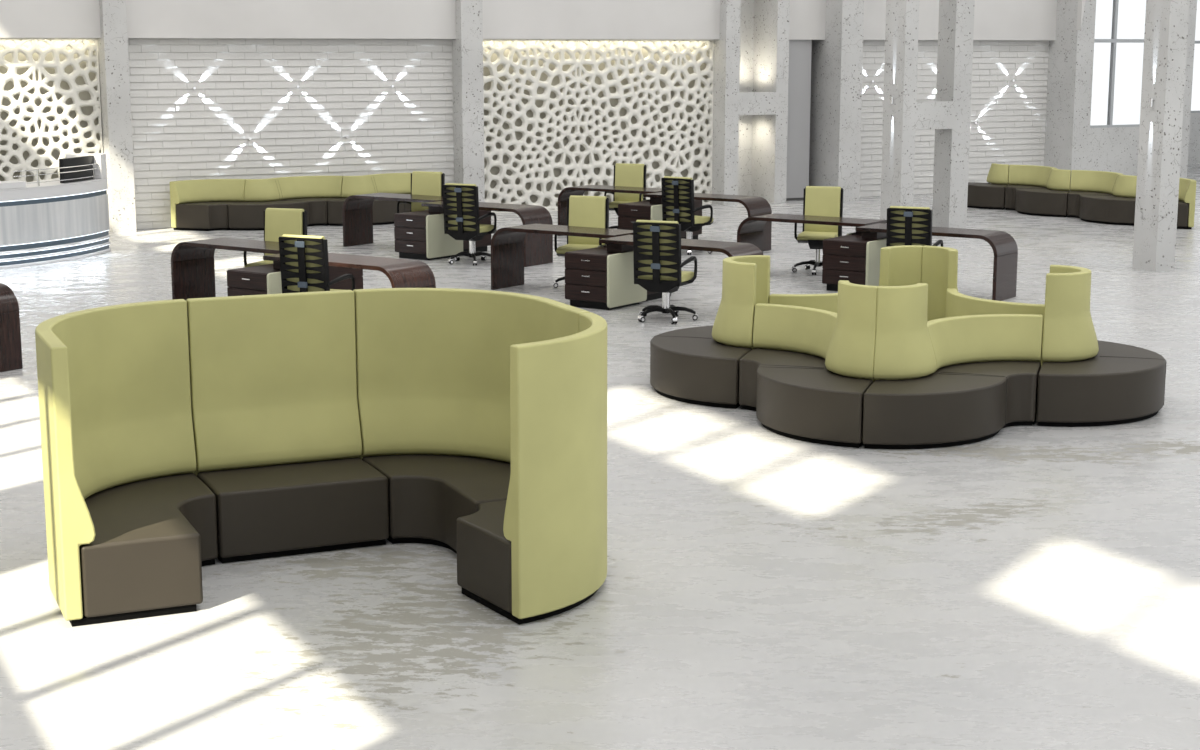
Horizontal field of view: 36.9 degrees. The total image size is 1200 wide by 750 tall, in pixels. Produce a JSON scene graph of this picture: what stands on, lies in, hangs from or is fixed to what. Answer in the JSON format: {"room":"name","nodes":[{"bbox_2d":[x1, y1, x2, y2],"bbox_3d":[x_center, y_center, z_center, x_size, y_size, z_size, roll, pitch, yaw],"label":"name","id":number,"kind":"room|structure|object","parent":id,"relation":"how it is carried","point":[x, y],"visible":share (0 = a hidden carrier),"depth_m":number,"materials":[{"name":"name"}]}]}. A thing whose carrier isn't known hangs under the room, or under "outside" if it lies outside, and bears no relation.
{"room":"open-plan office","nodes":[
{"label":"open-plan office","id":0,"kind":"room"},
{"bbox_2d":[0,38,102,181],"bbox_3d":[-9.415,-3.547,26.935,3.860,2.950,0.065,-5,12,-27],"label":"wall","id":1,"kind":"structure","parent":0,"point":[41,63],"depth_m":27.33,"materials":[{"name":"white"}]},
{"bbox_2d":[97,0,135,232],"bbox_3d":[-7.617,-7.809,27.318,0.352,11.200,1.300,-5,12,-27],"label":"wall pier","id":2,"kind":"object","parent":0,"point":[113,59],"visible":0.8,"depth_m":27.45,"materials":[{"name":"concrete"}]},
{"bbox_2d":[128,38,453,228],"bbox_3d":[-4.964,-3.956,29.163,5.650,2.960,0.100,-5,12,-27],"label":"brick wall","id":3,"kind":"structure","parent":0,"point":[246,88],"depth_m":28.97,"materials":[{"name":"white brick"}]},
{"bbox_2d":[0,0,719,39],"bbox_3d":[-6.034,-9.335,27.467,18.300,8.250,0.151,-5,12,-27],"label":"wall","id":4,"kind":"structure","parent":0,"point":[300,19],"depth_m":29.14,"materials":[{"name":"grey paint"}]},
{"bbox_2d":[452,0,484,201],"bbox_3d":[-2.414,-8.282,29.926,0.386,11.200,1.300,-5,12,-27],"label":"wall pier","id":5,"kind":"object","parent":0,"point":[467,48],"depth_m":30.02,"materials":[{"name":"concrete"}]},
{"bbox_2d":[483,39,713,212],"bbox_3d":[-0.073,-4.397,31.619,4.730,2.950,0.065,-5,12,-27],"label":"wall","id":6,"kind":"structure","parent":0,"point":[656,77],"depth_m":31.52,"materials":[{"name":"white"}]},
{"bbox_2d":[0,164,1199,749],"bbox_3d":[10.085,-1.926,26.546,54.000,0.100,54.000,-5,12,-27],"label":"floor","id":7,"kind":"structure","parent":0,"point":[1035,587],"depth_m":9.37,"materials":[{"name":"concrete"}]},
{"bbox_2d":[0,283,22,371],"bbox_3d":[-6.015,-0.470,16.168,1.760,0.745,0.600,7,13,34],"label":"desk","id":8,"kind":"object","parent":7,"relation":"on","point":[10,332],"visible":1,"depth_m":15.84,"materials":[{"name":"brown wood"}]},
{"bbox_2d":[0,153,110,268],"bbox_3d":[-8.133,-2.107,23.460,1.254,1.360,4.216,8,13,38],"label":"reception desk","id":9,"kind":"object","parent":7,"relation":"on","point":[66,217],"visible":1,"depth_m":23.89,"materials":[{"name":"brushed metal"},{"name":"white laminate"},{"name":"glass"}]},
{"bbox_2d":[0,178,107,190],"bbox_3d":[-8.133,-2.432,23.401,1.254,0.020,4.216,8,13,38],"label":"countertop","id":10,"kind":"structure","parent":9,"relation":"on","point":[56,183],"depth_m":24.03,"materials":[{"name":"white"}]},
{"bbox_2d":[171,237,278,299],"bbox_3d":[-3.769,-1.041,19.310,1.760,0.745,0.600,7,13,34],"label":"desk","id":11,"kind":"object","parent":7,"relation":"on","point":[192,262],"visible":0.68,"depth_m":19.64,"materials":[{"name":"brown wood"}]},
{"bbox_2d":[227,264,281,295],"bbox_3d":[-3.318,-0.788,18.311,0.600,0.605,0.767,7,13,34],"label":"drawer pedestal","id":12,"kind":"object","parent":7,"relation":"on","point":[261,279],"visible":0.39,"depth_m":17.99,"materials":[{"name":"brown wood"}]},
{"bbox_2d":[244,208,306,266],"bbox_3d":[-3.547,-1.260,19.619,0.660,1.065,0.695,3,11,18],"label":"office chair","id":13,"kind":"object","parent":7,"relation":"on","point":[278,222],"visible":0.23,"depth_m":19.75,"materials":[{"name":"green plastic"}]},
{"bbox_2d":[170,173,410,230],"bbox_3d":[-4.597,-2.780,28.855,4.463,0.755,1.010,-5,12,-27],"label":"sofa","id":14,"kind":"object","parent":7,"relation":"on","point":[201,204],"visible":0.66,"depth_m":28.52,"materials":[{"name":"fabric"}]},
{"bbox_2d":[278,234,354,292],"bbox_3d":[-2.683,-0.838,17.291,0.660,1.065,0.695,5,11,24],"label":"office chair","id":15,"kind":"object","parent":7,"relation":"on","point":[304,264],"visible":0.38,"depth_m":16.98,"materials":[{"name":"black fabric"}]},
{"bbox_2d":[35,288,606,626],"bbox_3d":[-1.442,0.406,9.527,2.836,1.395,2.344,-5,11,-24],"label":"sofa","id":16,"kind":"object","parent":7,"relation":"on","point":[179,436],"visible":1,"depth_m":10.07,"materials":[{"name":"fabric"}]},
{"bbox_2d":[329,266,362,289],"bbox_3d":[-2.950,-0.901,18.930,0.600,0.605,0.767,7,13,34],"label":"drawer pedestal","id":17,"kind":"object","parent":7,"relation":"on","point":[334,272],"visible":0.12,"depth_m":18.81,"materials":[{"name":"brown wood"}]},
{"bbox_2d":[263,252,435,287],"bbox_3d":[-2.498,-0.786,17.906,1.760,0.745,0.600,7,13,34],"label":"desk","id":18,"kind":"object","parent":7,"relation":"on","point":[401,273],"visible":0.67,"depth_m":17.50,"materials":[{"name":"brown wood"}]},
{"bbox_2d":[342,193,442,246],"bbox_3d":[-2.787,-2.157,25.457,1.760,0.745,0.600,7,13,34],"label":"desk","id":19,"kind":"object","parent":7,"relation":"on","point":[357,210],"visible":0.76,"depth_m":25.80,"materials":[{"name":"brown wood"}]},
{"bbox_2d":[397,171,444,212],"bbox_3d":[-2.547,-2.333,25.522,0.660,1.065,0.695,3,11,18],"label":"office chair","id":20,"kind":"object","parent":7,"relation":"on","point":[422,182],"visible":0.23,"depth_m":25.66,"materials":[{"name":"green fabric"}]},
{"bbox_2d":[394,210,462,259],"bbox_3d":[-2.335,-1.905,24.457,0.600,0.605,0.767,7,13,34],"label":"drawer pedestal","id":21,"kind":"object","parent":7,"relation":"on","point":[419,235],"visible":0.88,"depth_m":24.18,"materials":[{"name":"brown wood"}]},
{"bbox_2d":[425,209,490,251],"bbox_3d":[-1.967,-2.017,25.077,0.600,0.605,0.767,7,13,34],"label":"drawer pedestal","id":22,"kind":"object","parent":7,"relation":"on","point":[481,245],"visible":0.09,"depth_m":25.05,"materials":[{"name":"brown wood"}]},
{"bbox_2d":[442,183,496,265],"bbox_3d":[-1.694,-2.008,23.736,0.660,1.065,0.695,5,11,26],"label":"office chair","id":23,"kind":"object","parent":7,"relation":"on","point":[460,201],"visible":0.93,"depth_m":23.48,"materials":[{"name":"black plastic"}]},
{"bbox_2d":[421,201,552,266],"bbox_3d":[-1.515,-1.902,24.052,1.760,0.745,0.600,7,13,34],"label":"desk","id":24,"kind":"object","parent":7,"relation":"on","point":[538,248],"visible":0.78,"depth_m":23.60,"materials":[{"name":"brown wood"}]},
{"bbox_2d":[491,224,632,289],"bbox_3d":[-0.393,-1.325,20.873,1.760,0.745,0.600,7,13,34],"label":"desk","id":25,"kind":"object","parent":7,"relation":"on","point":[507,243],"visible":0.84,"depth_m":21.18,"materials":[{"name":"brown wood"}]},
{"bbox_2d":[553,195,608,287],"bbox_3d":[-0.218,-1.564,21.291,0.660,1.065,0.695,3,11,16],"label":"office chair","id":26,"kind":"object","parent":7,"relation":"on","point":[582,211],"visible":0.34,"depth_m":21.42,"materials":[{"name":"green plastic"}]},
{"bbox_2d":[565,247,646,309],"bbox_3d":[0.059,-1.072,19.874,0.600,0.605,0.767,7,13,34],"label":"drawer pedestal","id":27,"kind":"object","parent":7,"relation":"on","point":[595,278],"visible":0.94,"depth_m":19.61,"materials":[{"name":"brown wood"}]},
{"bbox_2d":[558,185,661,235],"bbox_3d":[0.250,-2.429,26.955,1.760,0.745,0.600,7,13,34],"label":"desk","id":28,"kind":"object","parent":7,"relation":"on","point":[567,192],"visible":0.64,"depth_m":27.09,"materials":[{"name":"brown wood"}]},
{"bbox_2d":[604,163,646,228],"bbox_3d":[0.382,-2.655,27.293,0.660,1.065,0.695,3,11,16],"label":"office chair","id":29,"kind":"object","parent":7,"relation":"on","point":[625,174],"visible":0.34,"depth_m":27.43,"materials":[{"name":"green fabric"}]},
{"bbox_2d":[597,244,670,301],"bbox_3d":[0.427,-1.185,20.493,0.600,0.605,0.767,7,13,34],"label":"drawer pedestal","id":30,"kind":"object","parent":7,"relation":"on","point":[650,295],"visible":0.04,"depth_m":20.33,"materials":[{"name":"brown wood"}]},
{"bbox_2d":[618,201,666,229],"bbox_3d":[0.702,-2.177,25.955,0.600,0.605,0.767,7,13,34],"label":"drawer pedestal","id":31,"kind":"object","parent":7,"relation":"on","point":[628,213],"visible":0.42,"depth_m":25.66,"materials":[{"name":"brown wood"}]},
{"bbox_2d":[633,220,697,323],"bbox_3d":[0.687,-1.100,18.737,0.660,1.065,0.695,4,11,22],"label":"office chair","id":32,"kind":"object","parent":7,"relation":"on","point":[658,265],"visible":1,"depth_m":18.47,"materials":[{"name":"black plastic"}]},
{"bbox_2d":[642,199,701,239],"bbox_3d":[1.070,-2.289,26.575,0.600,0.605,0.767,7,13,34],"label":"drawer pedestal","id":33,"kind":"object","parent":7,"relation":"on","point":[697,203],"visible":0.11,"depth_m":26.56,"materials":[{"name":"brown wood"}]},
{"bbox_2d":[599,235,762,256],"bbox_3d":[0.878,-1.070,19.469,1.760,0.745,0.600,7,13,34],"label":"desk","id":34,"kind":"object","parent":7,"relation":"on","point":[624,243],"visible":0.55,"depth_m":19.18,"materials":[{"name":"brown wood"}]},
{"bbox_2d":[661,176,713,254],"bbox_3d":[1.235,-2.228,24.947,0.660,1.065,0.695,8,13,37],"label":"office chair","id":35,"kind":"object","parent":7,"relation":"on","point":[677,192],"visible":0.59,"depth_m":24.70,"materials":[{"name":"black plastic"}]},
{"bbox_2d":[644,192,771,250],"bbox_3d":[1.522,-2.174,25.550,1.760,0.745,0.600,7,13,34],"label":"desk","id":36,"kind":"object","parent":7,"relation":"on","point":[754,205],"visible":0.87,"depth_m":25.18,"materials":[{"name":"brown wood"}]},
{"bbox_2d":[737,213,886,252],"bbox_3d":[2.596,-1.563,22.184,1.760,0.745,0.600,7,13,34],"label":"desk","id":37,"kind":"object","parent":7,"relation":"on","point":[750,230],"visible":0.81,"depth_m":22.19,"materials":[{"name":"brown wood"}]},
{"bbox_2d":[791,186,843,274],"bbox_3d":[2.772,-1.832,22.767,0.660,1.065,0.695,3,11,16],"label":"office chair","id":38,"kind":"object","parent":7,"relation":"on","point":[817,200],"visible":0.7,"depth_m":22.88,"materials":[{"name":"green fabric"}]},
{"bbox_2d":[822,235,885,290],"bbox_3d":[3.048,-1.310,21.185,0.600,0.605,0.767,7,13,34],"label":"drawer pedestal","id":39,"kind":"object","parent":7,"relation":"on","point":[854,259],"visible":0.75,"depth_m":20.89,"materials":[{"name":"brown wood"}]},
{"bbox_2d":[846,232,861,235],"bbox_3d":[3.416,-1.423,21.804,0.600,0.605,0.767,7,13,34],"label":"drawer pedestal","id":40,"kind":"object","parent":7,"relation":"on","point":[854,233],"visible":0.03,"depth_m":21.64,"materials":[{"name":"brown wood"}]},
{"bbox_2d":[650,245,1165,448],"bbox_3d":[2.440,-0.361,14.621,3.470,1.083,3.470,-6,12,-28],"label":"sofa","id":41,"kind":"object","parent":7,"relation":"on","point":[910,360],"visible":1,"depth_m":13.65,"materials":[{"name":"fabric"}]},
{"bbox_2d":[886,206,942,246],"bbox_3d":[3.557,-1.393,20.351,0.660,1.065,0.695,5,11,24],"label":"office chair","id":42,"kind":"object","parent":7,"relation":"on","point":[906,225],"visible":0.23,"depth_m":20.03,"materials":[{"name":"black plastic"}]},
{"bbox_2d":[855,223,1017,300],"bbox_3d":[3.868,-1.308,20.780,1.760,0.745,0.600,7,13,34],"label":"desk","id":43,"kind":"object","parent":7,"relation":"on","point":[1004,246],"visible":0.91,"depth_m":20.34,"materials":[{"name":"brown wood"}]},
{"bbox_2d":[967,163,1195,228],"bbox_3d":[7.938,-3.068,30.442,1.010,0.755,5.380,-5,12,-27],"label":"sofa","id":44,"kind":"object","parent":7,"relation":"on","point":[1102,197],"visible":0.87,"depth_m":30.39,"materials":[{"name":"fabric"}]},
{"bbox_2d":[738,0,753,195],"bbox_3d":[2.464,-8.767,32.593,0.781,11.200,0.100,-5,12,-27],"label":"wall niche","id":45,"kind":"object","parent":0,"point":[747,6],"depth_m":33.29,"materials":[{"name":"concrete"}]},
{"bbox_2d":[703,0,789,204],"bbox_3d":[2.540,-8.734,32.410,1.329,11.200,1.300,-5,12,-27],"label":"wall","id":46,"kind":"structure","parent":0,"point":[767,103],"depth_m":32.61,"materials":[{"name":"concrete"}]},
{"bbox_2d":[786,40,811,197],"bbox_3d":[3.653,-8.801,32.643,0.500,11.150,0.120,-5,12,-27],"label":"wall panel","id":47,"kind":"object","parent":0,"point":[799,78],"visible":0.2,"depth_m":33.33,"materials":[{"name":"grey"}]},
{"bbox_2d":[786,198,802,200],"bbox_3d":[3.562,-3.288,33.626,0.680,0.050,0.130,-5,12,-27],"label":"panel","id":48,"kind":"object","parent":47,"relation":"attached to","point":[787,199],"visible":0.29,"depth_m":33.57,"materials":[{"name":"grey metal"}]},
{"bbox_2d":[809,0,863,201],"bbox_3d":[4.316,-8.835,32.969,0.474,11.200,1.300,-5,12,-27],"label":"wall pier","id":49,"kind":"object","parent":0,"point":[836,60],"visible":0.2,"depth_m":33.20,"materials":[{"name":"concrete"}]},
{"bbox_2d":[789,0,1056,39],"bbox_3d":[6.179,-10.447,33.589,6.487,8.250,0.152,-5,12,-27],"label":"wall","id":50,"kind":"structure","parent":0,"point":[993,19],"depth_m":34.70,"materials":[{"name":"grey paint"}]},
{"bbox_2d":[880,0,974,228],"bbox_3d":[4.944,-7.669,26.548,1.256,11.200,0.500,-5,12,-27],"label":"column","id":51,"kind":"structure","parent":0,"point":[949,115],"depth_m":27.05,"materials":[{"name":"concrete"}]},
{"bbox_2d":[859,40,1048,196],"bbox_3d":[6.686,-5.017,35.004,5.200,2.960,0.100,-5,12,-27],"label":"brick wall","id":52,"kind":"structure","parent":0,"point":[1010,116],"depth_m":35.37,"materials":[{"name":"white brick"}]},
{"bbox_2d":[1043,0,1196,182],"bbox_3d":[10.458,-9.344,35.772,3.090,11.200,1.000,-5,12,-27],"label":"wall","id":53,"kind":"structure","parent":0,"point":[1070,143],"depth_m":35.68,"materials":[{"name":"concrete"}]},
{"bbox_2d":[1077,0,1085,29],"bbox_3d":[9.630,-8.251,34.925,0.700,3.050,0.120,-5,12,-27],"label":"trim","id":54,"kind":"structure","parent":53,"relation":"attached to","point":[1081,3],"depth_m":34.97,"materials":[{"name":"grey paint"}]},
{"bbox_2d":[1090,0,1145,127],"bbox_3d":[10.319,-7.891,35.495,1.483,5.960,0.093,-5,12,-27],"label":"window","id":55,"kind":"structure","parent":53,"relation":"in","point":[1119,24],"depth_m":35.79,"materials":[{"name":"grey glass"}]},
{"bbox_2d":[1132,0,1189,271],"bbox_3d":[7.103,-6.864,22.120,0.317,11.200,0.420,-5,12,-27],"label":"wall column","id":56,"kind":"structure","parent":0,"point":[1166,21],"depth_m":22.69,"materials":[{"name":"concrete"}]},
{"bbox_2d":[1188,113,1199,163],"bbox_3d":[14.227,-10.466,41.944,2.589,11.200,11.678,9,13,39],"label":"wall","id":57,"kind":"structure","parent":0,"point":[1194,135],"depth_m":44.15,"materials":[{"name":"concrete"}]},
{"bbox_2d":[1191,0,1199,112],"bbox_3d":[15.682,-9.867,44.130,3.030,6.760,0.093,-5,12,-27],"label":"window","id":58,"kind":"structure","parent":57,"relation":"in","point":[1195,100],"depth_m":44.00,"materials":[{"name":"grey glass"}]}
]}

